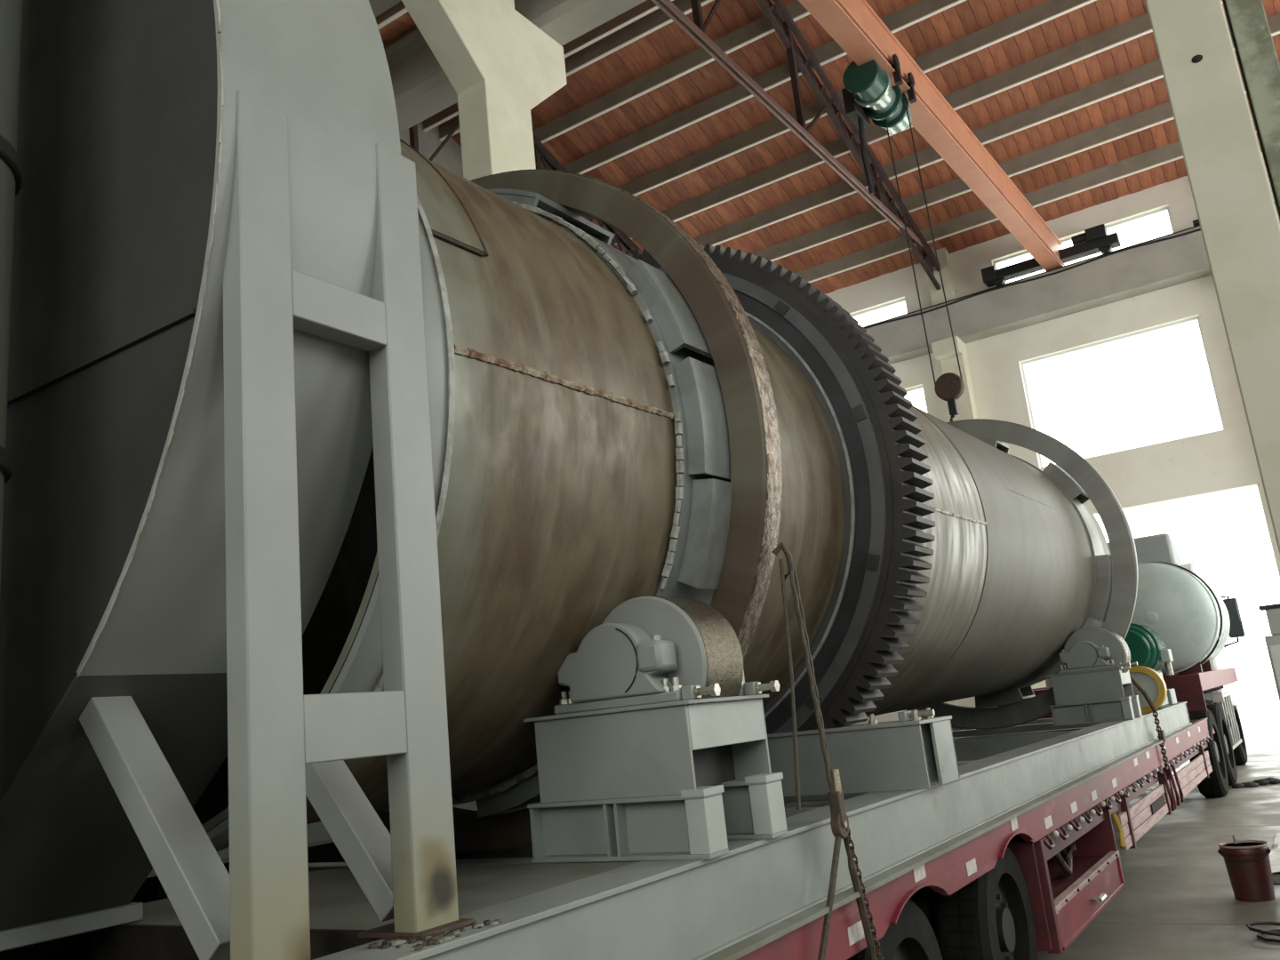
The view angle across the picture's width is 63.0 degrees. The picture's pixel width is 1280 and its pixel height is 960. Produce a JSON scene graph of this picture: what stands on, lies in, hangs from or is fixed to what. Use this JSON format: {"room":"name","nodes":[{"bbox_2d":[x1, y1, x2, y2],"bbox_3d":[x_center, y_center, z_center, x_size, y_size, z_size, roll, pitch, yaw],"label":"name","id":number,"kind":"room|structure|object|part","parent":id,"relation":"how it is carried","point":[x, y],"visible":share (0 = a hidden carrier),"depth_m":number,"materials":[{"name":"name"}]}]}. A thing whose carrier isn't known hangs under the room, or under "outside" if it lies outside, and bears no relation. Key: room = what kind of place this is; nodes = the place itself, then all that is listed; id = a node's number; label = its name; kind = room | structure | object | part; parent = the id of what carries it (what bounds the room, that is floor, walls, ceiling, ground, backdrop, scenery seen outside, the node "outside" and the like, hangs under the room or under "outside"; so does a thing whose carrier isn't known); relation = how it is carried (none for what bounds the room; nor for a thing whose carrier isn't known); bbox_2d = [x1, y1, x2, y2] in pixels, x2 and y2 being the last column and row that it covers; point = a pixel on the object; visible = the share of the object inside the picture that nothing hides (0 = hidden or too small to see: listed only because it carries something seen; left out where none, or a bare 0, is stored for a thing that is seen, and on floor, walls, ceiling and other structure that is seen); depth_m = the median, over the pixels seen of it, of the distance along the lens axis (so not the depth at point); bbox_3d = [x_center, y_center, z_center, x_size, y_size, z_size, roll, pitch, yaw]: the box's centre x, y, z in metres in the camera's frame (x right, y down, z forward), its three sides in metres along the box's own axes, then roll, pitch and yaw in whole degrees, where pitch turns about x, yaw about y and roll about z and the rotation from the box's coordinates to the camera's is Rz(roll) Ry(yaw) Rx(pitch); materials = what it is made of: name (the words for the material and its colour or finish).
{"room":"industrial hall","nodes":[
{"label":"industrial hall","id":0,"kind":"room"},
{"bbox_2d":[399,121,463,176],"bbox_3d":[-7.548,-1.905,15.902,0.300,15.400,31.300,-14,-15,31],"label":"wall","id":1,"kind":"structure","parent":0,"point":[449,157],"depth_m":22.74,"materials":[{"name":"grey paint"}]},
{"bbox_2d":[151,800,477,871],"bbox_3d":[-7.014,3.916,14.106,0.040,3.200,30.500,-14,-15,31],"label":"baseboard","id":2,"kind":"structure","parent":1,"relation":"attached to","point":[316,831],"depth_m":16.48,"materials":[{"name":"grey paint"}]},
{"bbox_2d":[375,0,1279,294],"bbox_3d":[5.237,-8.571,17.456,22.600,3.356,17.000,-14,-15,31],"label":"ceiling","id":3,"kind":"structure","parent":0,"point":[1069,99],"depth_m":21.80,"materials":[{"name":"orange wood"}]},
{"bbox_2d":[408,102,641,254],"bbox_3d":[-2.353,-6.015,22.034,0.260,3.624,15.826,-14,-15,31],"label":"roof truss","id":4,"kind":"object","parent":3,"relation":"attached to","point":[542,155],"visible":0.12,"depth_m":22.88,"materials":[{"name":"metal"}]},
{"bbox_3d":[-4.182,-6.430,19.303,0.110,1.927,0.110,-14,-15,31],"label":"post","id":5,"kind":"part","parent":4,"relation":"part of","materials":[{"name":"metal"}]},
{"bbox_3d":[-2.157,-6.131,22.392,0.110,2.334,0.110,-14,-15,31],"label":"post","id":6,"kind":"part","parent":4,"relation":"part of","materials":[{"name":"metal"}]},
{"bbox_2d":[651,0,941,290],"bbox_3d":[2.651,-7.271,18.876,0.260,3.624,15.826,-14,-15,31],"label":"roof truss","id":7,"kind":"object","parent":3,"relation":"attached to","point":[925,254],"visible":0.94,"depth_m":19.77,"materials":[{"name":"metal"}]},
{"bbox_3d":[0.823,-7.687,16.144,0.110,1.927,0.110,-14,-15,31],"label":"post","id":8,"kind":"part","parent":7,"relation":"part of","materials":[{"name":"metal"}]},
{"bbox_3d":[2.848,-7.388,19.233,0.110,2.334,0.110,-14,-15,31],"label":"post","id":9,"kind":"part","parent":7,"relation":"part of","materials":[{"name":"metal"}]},
{"bbox_3d":[5.014,-6.244,22.211,0.110,1.027,0.110,-14,-15,31],"label":"post","id":10,"kind":"part","parent":7,"relation":"part of","materials":[{"name":"metal"}]},
{"bbox_3d":[7.018,-5.366,25.037,0.200,0.700,0.300,-14,-15,31],"label":"shoe plate","id":11,"kind":"part","parent":7,"relation":"part of","materials":[{"name":"brown metal"}]},
{"bbox_2d":[824,152,1279,724],"bbox_3d":[10.404,-0.589,22.468,22.000,12.200,0.300,-14,-15,31],"label":"wall","id":12,"kind":"structure","parent":0,"point":[1225,460],"depth_m":22.80,"materials":[{"name":"beige paint"}]},
{"bbox_2d":[850,298,907,317],"bbox_3d":[5.097,-3.775,26.579,3.650,0.660,0.060,-14,-15,31],"label":"window","id":13,"kind":"structure","parent":12,"relation":"in","point":[902,300],"depth_m":26.05,"materials":[{"name":"white paint"}]},
{"bbox_2d":[906,385,927,413],"bbox_3d":[5.380,-0.515,25.856,3.920,2.800,0.060,-14,-15,31],"label":"window","id":14,"kind":"structure","parent":12,"relation":"in","point":[920,387],"depth_m":25.22,"materials":[{"name":"white paint"}]},
{"bbox_2d":[927,247,978,421],"bbox_3d":[7.650,0.202,23.727,0.540,11.790,0.440,-14,-15,31],"label":"wall pier","id":15,"kind":"object","parent":12,"relation":"attached to","point":[966,403],"visible":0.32,"depth_m":24.29,"materials":[{"name":"beige paint"}]},
{"bbox_2d":[931,336,963,360],"bbox_3d":[7.098,-3.039,24.142,0.600,0.370,0.340,-14,-15,31],"label":"trim","id":16,"kind":"structure","parent":15,"relation":"attached to","point":[944,348],"depth_m":24.02,"materials":[{"name":"beige paint"}]},
{"bbox_2d":[992,206,1175,269],"bbox_3d":[9.946,-5.102,23.537,3.800,0.880,0.060,-14,-15,31],"label":"window","id":17,"kind":"structure","parent":12,"relation":"in","point":[1165,208],"depth_m":23.11,"materials":[{"name":"white paint"}]},
{"bbox_2d":[1020,316,1225,468],"bbox_3d":[10.387,-1.837,22.707,3.700,2.530,0.060,-14,-15,31],"label":"window","id":18,"kind":"structure","parent":12,"relation":"in","point":[1196,317],"depth_m":22.65,"materials":[{"name":"white paint"}]},
{"bbox_2d":[1037,736,1279,959],"bbox_3d":[2.383,3.364,8.184,22.600,0.300,31.600,-14,-15,31],"label":"floor","id":19,"kind":"structure","parent":0,"point":[1177,900],"depth_m":7.27,"materials":[{"name":"concrete"}]},
{"bbox_2d":[401,0,567,180],"bbox_3d":[-1.414,-2.564,10.944,0.400,13.200,2.250,-14,-15,31],"label":"concrete column","id":20,"kind":"structure","parent":19,"relation":"on","point":[500,65],"depth_m":11.00,"materials":[{"name":"beige concrete"}]},
{"bbox_2d":[384,0,646,133],"bbox_3d":[1.524,-6.275,10.658,22.000,0.930,0.430,-14,-15,31],"label":"beam","id":21,"kind":"structure","parent":20,"relation":"on","point":[421,89],"depth_m":13.03,"materials":[{"name":"grey concrete"}]},
{"bbox_2d":[736,667,1238,959],"bbox_3d":[3.268,2.607,9.172,2.467,1.450,19.000,-14,-15,31],"label":"flatbed trailer","id":22,"kind":"object","parent":19,"relation":"on","point":[1032,883],"visible":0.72,"depth_m":5.15,"materials":[{"name":"metal"}]},
{"bbox_2d":[0,701,1194,959],"bbox_3d":[1.435,1.871,6.575,2.451,0.244,12.205,-14,-15,31],"label":"frame","id":23,"kind":"object","parent":22,"relation":"on","point":[730,906],"visible":0.6,"depth_m":2.88,"materials":[{"name":"grey paint"}]},
{"bbox_2d":[0,0,23,586],"bbox_3d":[-1.443,-0.637,2.047,0.403,3.150,0.403,0,-14,-25],"label":"pipe","id":24,"kind":"object","parent":23,"relation":"on","point":[11,11],"visible":1,"depth_m":2.07,"materials":[{"name":"black metal"}]},
{"bbox_3d":[-0.917,1.077,2.328,1.085,0.150,0.015,-14,-15,31],"label":"apron plate","id":25,"kind":"part","parent":23,"relation":"part of","materials":[{"name":"metal"}]},
{"bbox_2d":[0,0,500,959],"bbox_3d":[-1.893,-0.380,3.000,3.161,3.193,0.610,-14,-15,31],"label":"hood","id":26,"kind":"object","parent":23,"relation":"on","point":[218,323],"visible":0.98,"depth_m":2.13,"materials":[{"name":"grey paint"}]},
{"bbox_3d":[-2.068,-0.420,2.829,3.035,3.128,0.012,-14,-15,31],"label":"plate","id":27,"kind":"part","parent":26,"relation":"part of","materials":[{"name":"grey metal"}]},
{"bbox_3d":[-1.969,-0.642,3.073,3.060,2.631,0.475,-14,-15,31],"label":"casing","id":28,"kind":"part","parent":26,"relation":"part of","materials":[{"name":"grey paint"}]},
{"bbox_3d":[-0.699,0.040,1.933,0.060,1.643,0.118,-14,-15,31],"label":"leg","id":29,"kind":"part","parent":26,"relation":"part of","materials":[{"name":"grey paint"}]},
{"bbox_3d":[-0.501,0.067,2.237,0.060,1.688,0.120,-14,-15,31],"label":"leg","id":30,"kind":"part","parent":26,"relation":"part of","materials":[{"name":"grey paint"}]},
{"bbox_3d":[-0.441,0.886,2.064,0.180,0.011,0.145,-14,-15,31],"label":"foot plate","id":31,"kind":"part","parent":26,"relation":"part of","materials":[{"name":"brown metal"}]},
{"bbox_3d":[-0.786,1.098,2.766,1.335,0.012,0.855,-14,-15,31],"label":"plate","id":32,"kind":"part","parent":23,"relation":"part of","materials":[{"name":"grey metal"}]},
{"bbox_2d":[523,595,788,863],"bbox_3d":[0.045,0.708,3.063,0.642,0.710,0.476,-14,-15,31],"label":"support roller","id":33,"kind":"object","parent":23,"relation":"on","point":[657,749],"visible":0.99,"depth_m":2.91,"materials":[{"name":"grey paint"}]},
{"bbox_3d":[-0.079,0.760,2.879,0.517,0.229,0.012,-14,-15,31],"label":"plate","id":34,"kind":"part","parent":33,"relation":"part of","materials":[{"name":"grey paint"}]},
{"bbox_3d":[0.024,0.673,3.086,0.567,0.011,0.470,-14,-15,31],"label":"plate","id":35,"kind":"part","parent":33,"relation":"part of","materials":[{"name":"grey paint"}]},
{"bbox_3d":[0.165,0.820,2.752,0.069,0.018,0.106,-14,-15,31],"label":"cap plate","id":36,"kind":"part","parent":33,"relation":"part of","materials":[{"name":"grey paint"}]},
{"bbox_3d":[0.158,0.818,2.975,0.015,0.112,0.423,-14,-15,31],"label":"plate","id":37,"kind":"part","parent":33,"relation":"part of","materials":[{"name":"grey metal"}]},
{"bbox_3d":[0.246,0.683,2.938,0.012,0.119,0.423,-14,-15,31],"label":"apron plate","id":38,"kind":"part","parent":33,"relation":"part of","materials":[{"name":"grey paint"}]},
{"bbox_3d":[0.161,0.818,3.237,0.517,0.229,0.012,-14,-15,31],"label":"plate","id":39,"kind":"part","parent":33,"relation":"part of","materials":[{"name":"grey paint"}]},
{"bbox_3d":[0.361,0.868,3.044,0.069,0.018,0.106,-14,-15,31],"label":"cap plate","id":40,"kind":"part","parent":33,"relation":"part of","materials":[{"name":"grey paint"}]},
{"bbox_2d":[192,138,1138,853],"bbox_3d":[0.974,0.379,6.457,2.789,2.864,8.605,-14,-15,31],"label":"drum","id":41,"kind":"object","parent":23,"relation":"on","point":[610,427],"visible":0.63,"depth_m":3.43,"materials":[{"name":"metal"}]},
{"bbox_3d":[-0.777,-0.867,2.892,0.669,0.690,0.225,-14,-15,31],"label":"doubler plate","id":42,"kind":"part","parent":41,"relation":"part of","materials":[{"name":"metal"}]},
{"bbox_3d":[0.636,-0.769,4.672,0.076,0.078,0.018,-14,-15,31],"label":"joint plate","id":43,"kind":"part","parent":41,"relation":"part of","materials":[{"name":"metal"}]},
{"bbox_3d":[0.722,0.918,4.339,0.078,0.076,0.018,-14,-15,31],"label":"joint plate","id":44,"kind":"part","parent":41,"relation":"part of","materials":[{"name":"metal"}]},
{"bbox_2d":[771,542,883,959],"bbox_3d":[0.567,0.900,3.254,0.077,1.420,0.522,-14,-15,31],"label":"rope","id":45,"kind":"object","parent":41,"relation":"hanging from","point":[839,821],"visible":1,"depth_m":3.26,"materials":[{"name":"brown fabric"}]},
{"bbox_3d":[0.612,0.947,3.261,0.031,0.085,0.025,3,-16,-34],"label":"handle","id":46,"kind":"part","parent":45,"relation":"part of","materials":[{"name":"beige wood"}]},
{"bbox_3d":[0.695,1.273,3.290,0.025,0.519,0.221,-12,-14,24],"label":"chain","id":47,"kind":"part","parent":45,"relation":"part of","materials":[{"name":"brown metal"}]},
{"bbox_3d":[0.925,-0.281,4.398,0.057,0.072,0.018,-14,-15,31],"label":"joint plate","id":48,"kind":"part","parent":41,"relation":"part of","materials":[{"name":"metal"}]},
{"bbox_3d":[0.957,0.337,4.276,0.063,0.075,0.018,-14,-15,31],"label":"joint plate","id":49,"kind":"part","parent":41,"relation":"part of","materials":[{"name":"metal"}]},
{"bbox_3d":[2.242,0.673,8.354,2.186,2.246,4.000,-14,-15,31],"label":"girth plate","id":50,"kind":"part","parent":41,"relation":"part of","materials":[{"name":"silver metal"}]},
{"bbox_2d":[767,707,959,797],"bbox_3d":[0.912,1.132,4.351,0.695,0.295,0.410,-14,-15,31],"label":"stand","id":51,"kind":"object","parent":23,"relation":"on","point":[912,752],"visible":0.95,"depth_m":4.17,"materials":[{"name":"grey paint"}]},
{"bbox_3d":[0.822,1.131,4.185,0.660,0.241,0.012,-14,-15,31],"label":"plate","id":52,"kind":"part","parent":51,"relation":"part of","materials":[{"name":"grey paint"}]},
{"bbox_3d":[0.902,1.035,4.374,0.695,0.014,0.410,-14,-15,31],"label":"plate","id":53,"kind":"part","parent":51,"relation":"part of","materials":[{"name":"grey paint"}]},
{"bbox_3d":[1.153,1.099,4.196,0.010,0.241,0.364,-14,-15,31],"label":"plate","id":54,"kind":"part","parent":51,"relation":"part of","materials":[{"name":"grey paint"}]},
{"bbox_3d":[1.236,1.099,4.236,0.014,0.241,0.230,-14,-15,31],"label":"plate","id":55,"kind":"part","parent":51,"relation":"part of","materials":[{"name":"grey paint"}]},
{"bbox_3d":[1.029,1.181,4.494,0.660,0.241,0.012,-14,-15,31],"label":"plate","id":56,"kind":"part","parent":51,"relation":"part of","materials":[{"name":"grey paint"}]},
{"bbox_2d":[1046,626,1142,726],"bbox_3d":[3.652,1.568,8.438,0.642,0.745,0.476,-14,-15,31],"label":"support roller","id":57,"kind":"object","parent":23,"relation":"on","point":[1093,684],"visible":1,"depth_m":8.27,"materials":[{"name":"grey paint"}]},
{"bbox_3d":[3.530,1.637,8.250,0.517,0.229,0.012,-14,-15,31],"label":"plate","id":58,"kind":"part","parent":57,"relation":"part of","materials":[{"name":"grey paint"}]},
{"bbox_3d":[3.633,1.551,8.457,0.567,0.011,0.470,-14,-15,31],"label":"plate","id":59,"kind":"part","parent":57,"relation":"part of","materials":[{"name":"grey paint"}]},
{"bbox_3d":[3.775,1.697,8.123,0.069,0.018,0.106,-14,-15,31],"label":"cap plate","id":60,"kind":"part","parent":57,"relation":"part of","materials":[{"name":"grey paint"}]},
{"bbox_3d":[3.855,1.560,8.308,0.012,0.119,0.423,-14,-15,31],"label":"apron plate","id":61,"kind":"part","parent":57,"relation":"part of","materials":[{"name":"grey paint"}]},
{"bbox_3d":[3.771,1.695,8.607,0.517,0.229,0.012,-14,-15,31],"label":"plate","id":62,"kind":"part","parent":57,"relation":"part of","materials":[{"name":"grey paint"}]},
{"bbox_2d":[1128,665,1167,712],"bbox_3d":[4.385,1.830,9.132,0.400,0.403,0.320,-14,-15,31],"label":"pulley","id":63,"kind":"object","parent":23,"relation":"on","point":[1153,684],"visible":0.49,"depth_m":9.00,"materials":[{"name":"orange paint"}]},
{"bbox_2d":[1124,623,1174,709],"bbox_3d":[4.739,1.767,9.931,0.582,0.815,0.650,-14,-15,31],"label":"motor","id":64,"kind":"object","parent":23,"relation":"on","point":[1147,647],"visible":0.38,"depth_m":9.69,"materials":[{"name":"teal paint"}]},
{"bbox_2d":[1129,674,1169,769],"bbox_3d":[4.135,1.942,8.629,0.087,0.966,0.930,-18,-18,42],"label":"chain","id":65,"kind":"object","parent":23,"relation":"attached to","point":[1161,734],"visible":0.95,"depth_m":8.84,"materials":[{"name":"brown metal"}]},
{"bbox_2d":[1167,688,1176,705],"bbox_3d":[5.329,2.194,10.559,0.120,0.153,0.350,-14,-15,31],"label":"junction box","id":66,"kind":"object","parent":23,"relation":"on","point":[1171,692],"visible":0.5,"depth_m":10.41,"materials":[{"name":"grey paint"}]},
{"bbox_3d":[1.737,2.122,5.337,0.620,0.510,0.030,-14,-15,31],"label":"mud plate","id":67,"kind":"part","parent":22,"relation":"part of","materials":[{"name":"red paint"}]},
{"bbox_3d":[2.023,2.074,5.214,0.062,0.530,0.050,-14,-15,31],"label":"bay post","id":68,"kind":"part","parent":22,"relation":"part of","materials":[{"name":"red metal"}]},
{"bbox_3d":[2.071,2.249,5.201,0.042,0.175,0.050,-14,-15,31],"label":"bay frame","id":69,"kind":"part","parent":22,"relation":"part of","materials":[{"name":"red paint"}]},
{"bbox_3d":[2.828,2.377,6.849,0.540,0.520,0.030,-14,-15,31],"label":"bay plate","id":70,"kind":"part","parent":22,"relation":"part of","materials":[{"name":"red paint"}]},
{"bbox_3d":[2.562,2.360,5.929,0.012,0.160,1.740,-14,-15,31],"label":"bay panel","id":71,"kind":"part","parent":22,"relation":"part of","materials":[{"name":"red paint"}]},
{"bbox_3d":[2.566,2.446,5.907,0.042,0.022,1.810,-14,-15,31],"label":"bay frame","id":72,"kind":"part","parent":22,"relation":"part of","materials":[{"name":"red paint"}]},
{"bbox_3d":[3.044,2.486,6.649,0.042,0.175,0.050,-14,-15,31],"label":"bay frame","id":73,"kind":"part","parent":22,"relation":"part of","materials":[{"name":"red paint"}]},
{"bbox_3d":[4.398,2.468,8.861,0.020,0.135,8.700,-14,-15,31],"label":"hook rail","id":74,"kind":"part","parent":22,"relation":"part of","materials":[{"name":"metal"}]},
{"bbox_2d":[1101,562,1230,675],"bbox_3d":[7.003,1.880,13.970,1.420,1.440,2.174,-14,-15,31],"label":"tank","id":75,"kind":"object","parent":22,"relation":"on","point":[1171,601],"visible":0.55,"depth_m":13.01,"materials":[{"name":"grey metal"}]},
{"bbox_2d":[1147,561,1222,663],"bbox_3d":[6.701,1.743,13.511,1.438,1.375,0.028,-14,-15,31],"label":"strap","id":76,"kind":"object","parent":75,"relation":"attached to","point":[1179,566],"visible":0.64,"depth_m":13.16,"materials":[{"name":"metal"}]},
{"bbox_3d":[8.005,2.735,14.442,0.050,0.215,5.060,-14,-15,31],"label":"gooseneck rail","id":77,"kind":"part","parent":22,"relation":"part of","materials":[{"name":"metal"}]},
{"bbox_2d":[1045,533,1247,797],"bbox_3d":[6.978,2.524,14.899,2.708,3.450,5.522,-14,-15,31],"label":"truck","id":78,"kind":"object","parent":19,"relation":"on","point":[1227,749],"visible":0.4,"depth_m":14.69,"materials":[{"name":"black metal"}]},
{"bbox_3d":[9.124,2.192,16.235,0.242,0.786,0.056,-14,-15,31],"label":"mirror arm","id":79,"kind":"part","parent":78,"relation":"part of","materials":[{"name":"metal"}]},
{"bbox_2d":[1222,597,1245,638],"bbox_3d":[9.150,2.128,16.124,0.220,0.600,0.110,-14,-15,31],"label":"mirror","id":80,"kind":"object","parent":78,"relation":"attached to","point":[1236,629],"depth_m":16.07,"materials":[{"name":"black glass"}]},
{"bbox_2d":[1144,0,1279,553],"bbox_3d":[3.856,-3.888,7.619,0.430,13.200,2.250,-14,-15,31],"label":"concrete column","id":81,"kind":"structure","parent":19,"relation":"on","point":[1233,198],"depth_m":6.83,"materials":[{"name":"beige concrete"}]},
{"bbox_2d":[368,0,401,17],"bbox_3d":[0.545,-6.513,9.203,22.000,0.930,0.430,-14,-15,31],"label":"beam","id":82,"kind":"structure","parent":81,"relation":"on","point":[378,6],"depth_m":11.39,"materials":[{"name":"grey concrete"}]},
{"bbox_2d":[1192,219,1199,227],"bbox_3d":[3.732,-1.718,6.952,0.090,0.042,0.044,-14,-15,31],"label":"pipe stub","id":83,"kind":"object","parent":81,"relation":"attached to","point":[1196,222],"visible":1,"depth_m":6.95,"materials":[{"name":"black metal"}]},
{"bbox_2d":[1191,54,1202,63],"bbox_3d":[3.761,-2.844,7.053,0.070,0.056,0.018,-14,-15,31],"label":"bolt hole patch","id":84,"kind":"object","parent":81,"relation":"attached to","point":[1197,58],"visible":1,"depth_m":7.05,"materials":[{"name":"metal"}]},
{"bbox_2d":[1217,834,1275,902],"bbox_3d":[3.968,2.528,6.814,0.304,0.381,0.297,-14,-15,31],"label":"bucket","id":85,"kind":"object","parent":19,"relation":"on","point":[1247,862],"visible":1,"depth_m":6.72,"materials":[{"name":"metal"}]},
{"bbox_3d":[3.911,2.436,6.757,0.292,0.046,0.114,-14,-15,31],"label":"handle","id":86,"kind":"part","parent":85,"relation":"part of","materials":[{"name":"metal"}]},
{"bbox_2d":[1222,0,1279,219],"bbox_3d":[4.167,-3.857,7.447,0.198,13.000,0.580,-14,-15,31],"label":"wall","id":87,"kind":"structure","parent":19,"relation":"on","point":[1252,37],"depth_m":6.95,"materials":[{"name":"beige paint"}]},
{"bbox_2d":[1231,776,1279,788],"bbox_3d":[7.604,3.726,12.839,0.680,0.099,0.254,-6,-13,1],"label":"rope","id":88,"kind":"object","parent":19,"relation":"on","point":[1268,780],"visible":0.98,"depth_m":12.79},
{"bbox_2d":[1245,920,1279,943],"bbox_3d":[3.559,2.478,5.739,0.402,0.067,0.299,-14,-15,31],"label":"coil","id":89,"kind":"object","parent":19,"relation":"on","point":[1274,932],"visible":1,"depth_m":5.77,"materials":[{"name":"black rubber"}]},
{"bbox_2d":[1258,603,1279,701],"bbox_3d":[10.792,3.246,17.313,0.470,2.360,0.720,-14,-15,31],"label":"tall cabinet","id":90,"kind":"object","parent":19,"relation":"on","point":[1272,611],"visible":1,"depth_m":17.25,"materials":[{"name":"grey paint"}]},
{"bbox_3d":[10.655,2.133,17.568,0.400,0.060,0.650,-14,-15,31],"label":"lid","id":91,"kind":"part","parent":90,"relation":"part of","materials":[{"name":"metal"}]},
{"bbox_3d":[10.626,3.421,16.970,0.400,1.500,0.020,-14,-15,31],"label":"door","id":92,"kind":"part","parent":90,"relation":"part of","materials":[{"name":"grey paint"}]},
{"bbox_2d":[1269,832,1279,872],"bbox_3d":[5.263,2.882,8.151,0.609,0.034,2.000,-14,-15,31],"label":"sheet","id":93,"kind":"object","parent":19,"relation":"on","point":[1275,852],"visible":0.74,"depth_m":8.08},
{"bbox_2d":[1272,874,1279,884],"bbox_3d":[4.609,2.725,7.139,0.570,0.014,0.330,-14,-15,31],"label":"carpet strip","id":94,"kind":"object","parent":19,"relation":"on","point":[1276,877],"visible":0.47,"depth_m":7.24,"materials":[{"name":"grey"}]},
{"bbox_3d":[17.742,-2.332,17.358,0.540,11.790,0.440,-14,-15,31],"label":"wall pier","id":95,"kind":"object","parent":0,"visible":0},
{"bbox_2d":[865,203,1279,364],"bbox_3d":[9.787,-4.272,22.955,22.000,0.920,0.530,-14,-15,31],"label":"beam","id":96,"kind":"structure","parent":95,"relation":"on","point":[1143,269],"depth_m":23.09,"materials":[{"name":"grey concrete"}]},
{"bbox_2d":[864,228,1200,328],"bbox_3d":[6.481,-3.920,24.761,12.501,0.098,0.044,-14,-15,31],"label":"cable","id":97,"kind":"object","parent":96,"relation":"attached to","point":[1198,229],"visible":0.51,"depth_m":23.20,"materials":[{"name":"black metal"}]},
{"bbox_2d":[863,202,1275,327],"bbox_3d":[9.706,-4.768,23.024,21.000,0.090,0.080,-14,-15,31],"label":"rail","id":98,"kind":"object","parent":96,"relation":"on","point":[1274,203],"visible":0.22,"depth_m":23.47,"materials":[{"name":"black metal"}]},
{"bbox_2d":[798,0,1120,287],"bbox_3d":[5.242,-5.954,17.572,2.900,0.658,14.710,-14,-15,31],"label":"crane","id":99,"kind":"object","parent":98,"relation":"on","point":[853,25],"visible":0.91,"depth_m":17.99,"materials":[{"name":"orange paint"}]},
{"bbox_2d":[841,54,916,195],"bbox_3d":[3.681,-5.177,15.546,0.889,1.823,1.550,-14,-15,31],"label":"electric hoist","id":100,"kind":"object","parent":99,"relation":"hanging from","point":[868,93],"visible":0.99,"depth_m":15.49,"materials":[{"name":"teal paint"}]},
{"bbox_3d":[3.275,-5.824,15.208,0.540,0.540,0.370,-14,-15,31],"label":"motor","id":101,"kind":"part","parent":100,"relation":"part of","materials":[{"name":"teal paint"}]},
{"bbox_2d":[884,100,964,421],"bbox_3d":[4.167,-3.227,15.272,0.450,5.084,0.140,-14,-15,31],"label":"hook block","id":102,"kind":"object","parent":100,"relation":"hanging from","point":[948,387],"visible":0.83,"depth_m":14.84,"materials":[{"name":"brown metal"}]},
{"bbox_3d":[9.871,-5.318,22.930,0.700,0.280,0.400,-14,-15,31],"label":"drive motor","id":103,"kind":"part","parent":99,"relation":"part of","materials":[{"name":"black metal"}]},
{"label":"outside","id":104,"kind":"structure","parent":0,"visible":0},
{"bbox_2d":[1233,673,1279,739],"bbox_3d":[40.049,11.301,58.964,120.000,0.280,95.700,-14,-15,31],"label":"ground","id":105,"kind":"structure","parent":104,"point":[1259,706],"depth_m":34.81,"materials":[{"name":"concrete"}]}
]}

